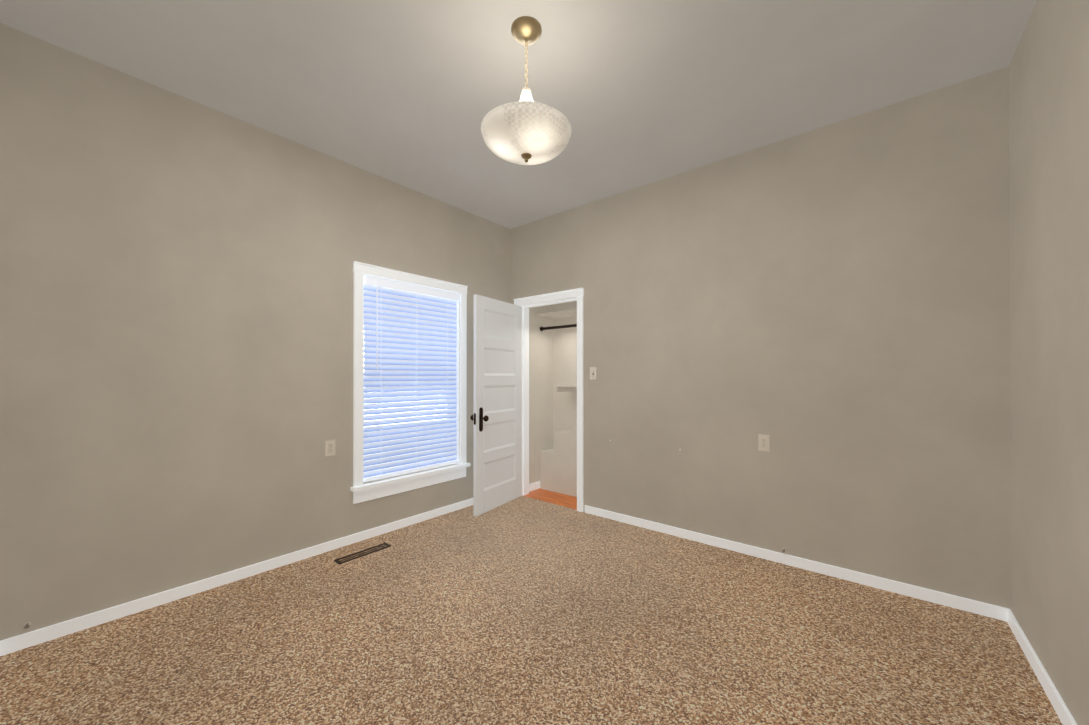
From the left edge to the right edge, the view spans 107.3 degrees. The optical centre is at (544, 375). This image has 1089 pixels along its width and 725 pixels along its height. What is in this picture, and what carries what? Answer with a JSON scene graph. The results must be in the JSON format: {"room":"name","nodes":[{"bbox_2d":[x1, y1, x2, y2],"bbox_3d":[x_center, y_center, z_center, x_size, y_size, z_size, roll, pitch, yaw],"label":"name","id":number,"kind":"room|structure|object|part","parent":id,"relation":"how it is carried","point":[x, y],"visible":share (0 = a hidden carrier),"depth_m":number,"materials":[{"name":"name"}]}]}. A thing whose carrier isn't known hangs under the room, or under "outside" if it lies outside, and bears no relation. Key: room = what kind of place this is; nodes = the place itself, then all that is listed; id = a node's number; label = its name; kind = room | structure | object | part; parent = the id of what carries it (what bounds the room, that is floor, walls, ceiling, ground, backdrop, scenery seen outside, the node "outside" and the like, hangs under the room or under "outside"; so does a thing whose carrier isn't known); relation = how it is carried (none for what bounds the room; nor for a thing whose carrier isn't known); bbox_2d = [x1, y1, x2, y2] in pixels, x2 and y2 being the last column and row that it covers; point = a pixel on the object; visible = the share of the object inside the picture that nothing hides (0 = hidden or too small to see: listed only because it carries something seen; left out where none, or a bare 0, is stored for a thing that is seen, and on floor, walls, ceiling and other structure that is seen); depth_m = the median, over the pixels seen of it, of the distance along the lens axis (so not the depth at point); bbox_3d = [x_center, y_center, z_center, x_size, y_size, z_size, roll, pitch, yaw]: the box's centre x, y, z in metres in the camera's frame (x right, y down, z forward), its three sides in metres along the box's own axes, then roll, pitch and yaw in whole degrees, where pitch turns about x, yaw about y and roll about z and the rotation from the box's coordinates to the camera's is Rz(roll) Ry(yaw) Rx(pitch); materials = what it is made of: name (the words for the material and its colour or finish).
{"room":"empty bedroom","nodes":[
{"label":"empty bedroom","id":0,"kind":"room"},
{"bbox_2d":[0,23,509,640],"bbox_3d":[-1.349,-0.155,3.283,0.200,2.850,4.370,0,0,40],"label":"wall","id":1,"kind":"structure","parent":0,"point":[176,339],"depth_m":2.24,"materials":[{"name":"paint"}]},
{"bbox_2d":[0,640,3,655],"bbox_3d":[-1.080,1.224,0.650,3.560,0.078,0.013,0,0,40],"label":"baseboard","id":2,"kind":"structure","parent":1,"relation":"attached to","point":[2,641],"depth_m":1.79,"materials":[{"name":"paint"}]},
{"bbox_2d":[23,622,30,628],"bbox_3d":[-2.381,1.151,1.843,0.035,0.021,0.022,0,0,40],"label":"stub","id":3,"kind":"object","parent":1,"relation":"attached to","point":[26,625],"visible":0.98,"depth_m":1.84,"materials":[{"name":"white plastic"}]},
{"bbox_2d":[4,498,472,654],"bbox_3d":[-1.398,1.230,3.048,0.017,0.078,3.250,0,0,40],"label":"baseboard","id":4,"kind":"structure","parent":1,"relation":"attached to","point":[64,628],"depth_m":2.31,"materials":[{"name":"paint"}]},
{"bbox_2d":[325,439,335,456],"bbox_3d":[-1.541,0.522,2.883,0.009,0.114,0.070,0,0,39],"label":"electrical outlet","id":5,"kind":"object","parent":1,"relation":"attached to","point":[330,447],"visible":1,"depth_m":2.88,"materials":[{"name":"white plastic"}]},
{"bbox_2d":[350,261,469,503],"bbox_3d":[-1.133,0.055,3.454,0.195,1.820,1.110,0,0,40],"label":"window","id":6,"kind":"structure","parent":1,"relation":"in","point":[362,492],"depth_m":3.27,"materials":[{"name":"paint"}]},
{"bbox_3d":[-1.185,0.036,3.497,0.060,1.598,0.910,0,0,40],"label":"window sash","id":7,"kind":"part","parent":6,"relation":"part of","materials":[{"name":"white plastic"}]},
{"bbox_2d":[363,276,460,481],"bbox_3d":[-1.099,0.028,3.426,0.086,1.582,0.910,0,0,40],"label":"window blind","id":8,"kind":"object","parent":6,"relation":"attached to","point":[410,345],"visible":0.94,"depth_m":3.38,"materials":[{"name":"white plastic"}]},
{"bbox_2d":[0,0,1036,228],"bbox_3d":[0.102,-1.658,2.090,3.960,0.150,4.370,0,0,40],"label":"ceiling","id":9,"kind":"structure","parent":0,"point":[410,94],"depth_m":2.06,"materials":[{"name":"paint"}]},
{"bbox_2d":[481,16,571,164],"bbox_3d":[-0.083,-1.280,1.833,0.414,0.608,0.414,0,0,40],"label":"pendant light","id":10,"kind":"object","parent":9,"relation":"hanging from","point":[525,129],"visible":1,"depth_m":1.75,"materials":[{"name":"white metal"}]},
{"bbox_3d":[-0.083,-1.061,1.833,0.414,0.110,0.414,0,0,40],"label":"lamp shade","id":11,"kind":"part","parent":10,"relation":"part of","materials":[{"name":"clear glass"}]},
{"bbox_2d":[0,496,1061,724],"bbox_3d":[-0.141,1.310,1.788,3.960,0.112,3.605,0,0,40],"label":"floor carpet","id":12,"kind":"object","parent":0,"point":[522,610],"visible":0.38,"depth_m":1.85,"materials":[{"name":"brown carpet"}]},
{"bbox_2d":[334,543,390,563],"bbox_3d":[-1.279,1.257,2.833,0.085,0.011,0.370,0,0,40],"label":"floor air vent","id":13,"kind":"object","parent":12,"relation":"on","point":[359,554],"visible":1,"depth_m":2.82,"materials":[{"name":"black metal"}]},
{"bbox_2d":[553,301,576,447],"bbox_3d":[0.734,-0.153,4.300,1.720,2.850,0.150,0,0,40],"label":"wall","id":14,"kind":"structure","parent":0,"point":[564,363],"depth_m":4.62,"materials":[{"name":"paint"}]},
{"bbox_2d":[529,309,576,326],"bbox_3d":[0.522,-0.629,4.059,1.500,0.120,0.494,0,0,40],"label":"closet shelf","id":15,"kind":"object","parent":14,"relation":"attached to","point":[555,318],"visible":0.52,"depth_m":4.52,"materials":[{"name":"paint"}]},
{"bbox_2d":[556,385,576,391],"bbox_3d":[0.690,0.141,4.057,1.240,0.080,0.280,0,0,40],"label":"closet shelf","id":16,"kind":"object","parent":14,"relation":"attached to","point":[566,388],"visible":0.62,"depth_m":4.41,"materials":[{"name":"paint"}]},
{"bbox_2d":[510,66,1009,608],"bbox_3d":[1.117,-0.156,3.161,3.760,2.850,0.120,0,0,40],"label":"wall","id":17,"kind":"structure","parent":0,"point":[826,308],"depth_m":2.55,"materials":[{"name":"paint"}]},
{"bbox_2d":[470,294,521,516],"bbox_3d":[-0.437,0.265,3.864,0.187,1.972,0.732,0,0,30],"label":"door","id":18,"kind":"structure","parent":17,"relation":"in","point":[496,417],"depth_m":3.81,"materials":[{"name":"paint"}]},
{"bbox_3d":[-0.598,0.395,3.592,0.187,0.218,0.100,0,0,30],"label":"knob","id":19,"kind":"part","parent":18,"relation":"part of","materials":[{"name":"brown metal"}]},
{"bbox_2d":[513,288,583,511],"bbox_3d":[0.063,0.231,4.023,0.874,2.080,0.174,0,0,40],"label":"door frame","id":20,"kind":"structure","parent":17,"relation":"attached to","point":[571,295],"depth_m":3.95,"materials":[{"name":"paint"}]},
{"bbox_2d":[590,367,596,379],"bbox_3d":[0.438,-0.020,3.631,0.070,0.114,0.020,0,0,40],"label":"light switch","id":21,"kind":"object","parent":17,"relation":"attached to","point":[593,373],"visible":1,"depth_m":3.63,"materials":[{"name":"white plastic"}]},
{"bbox_2d":[758,434,769,451],"bbox_3d":[1.508,0.463,2.754,0.070,0.114,0.009,0,0,40],"label":"electrical outlet","id":22,"kind":"object","parent":17,"relation":"attached to","point":[763,442],"visible":1,"depth_m":2.75,"materials":[{"name":"white plastic"}]},
{"bbox_2d":[585,505,999,619],"bbox_3d":[1.361,1.230,2.868,2.573,0.078,0.017,0,0,40],"label":"baseboard","id":23,"kind":"structure","parent":17,"relation":"attached to","point":[969,605],"depth_m":2.54,"materials":[{"name":"paint"}]},
{"bbox_2d":[1009,0,1088,724],"bbox_3d":[1.308,-0.162,0.594,0.200,2.850,3.600,0,0,40],"label":"wall","id":24,"kind":"structure","parent":0,"point":[1049,292],"depth_m":1.56,"materials":[{"name":"paint"}]},
{"bbox_2d":[1000,606,1076,724],"bbox_3d":[1.335,1.225,0.795,0.017,0.078,3.250,0,0,40],"label":"baseboard","id":25,"kind":"structure","parent":24,"relation":"attached to","point":[1053,695],"depth_m":1.65,"materials":[{"name":"paint"}]},
{"bbox_3d":[1.145,-0.155,3.540,0.120,2.850,0.500,0,0,40],"label":"wall","id":26,"kind":"structure","parent":0,"visible":0},
{"bbox_2d":[540,324,576,330],"bbox_3d":[0.535,-0.529,4.057,1.478,0.052,0.052,0,0,40],"label":"rod","id":27,"kind":"object","parent":26,"relation":"attached to","point":[557,327],"visible":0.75,"depth_m":4.36,"materials":[{"name":"black metal"}]},
{"label":"outside","id":28,"kind":"structure","parent":0,"visible":0},
{"bbox_2d":[529,304,552,483],"bbox_3d":[-0.098,-0.153,4.564,0.100,2.850,0.500,0,0,40],"label":"wall","id":29,"kind":"structure","parent":28,"point":[540,390],"depth_m":4.53,"materials":[{"name":"beige paint"}]},
{"bbox_2d":[529,481,539,491],"bbox_3d":[-0.049,1.233,4.525,0.020,0.078,0.494,0,0,40],"label":"baseboard","id":30,"kind":"structure","parent":29,"relation":"attached to","point":[534,486],"depth_m":4.45,"materials":[{"name":"paint"}]},
{"bbox_2d":[525,488,576,509],"bbox_3d":[1.249,1.320,3.474,3.960,0.100,0.765,0,0,40],"label":"floor","id":31,"kind":"structure","parent":28,"point":[564,500],"depth_m":4.18,"materials":[{"name":"orange wood"}]},
{"bbox_2d":[540,411,576,496],"bbox_3d":[0.604,0.709,4.140,1.480,1.125,0.260,0,0,40],"label":"wall","id":32,"kind":"structure","parent":28,"point":[558,468],"depth_m":4.32,"materials":[{"name":"paint"}]}
]}

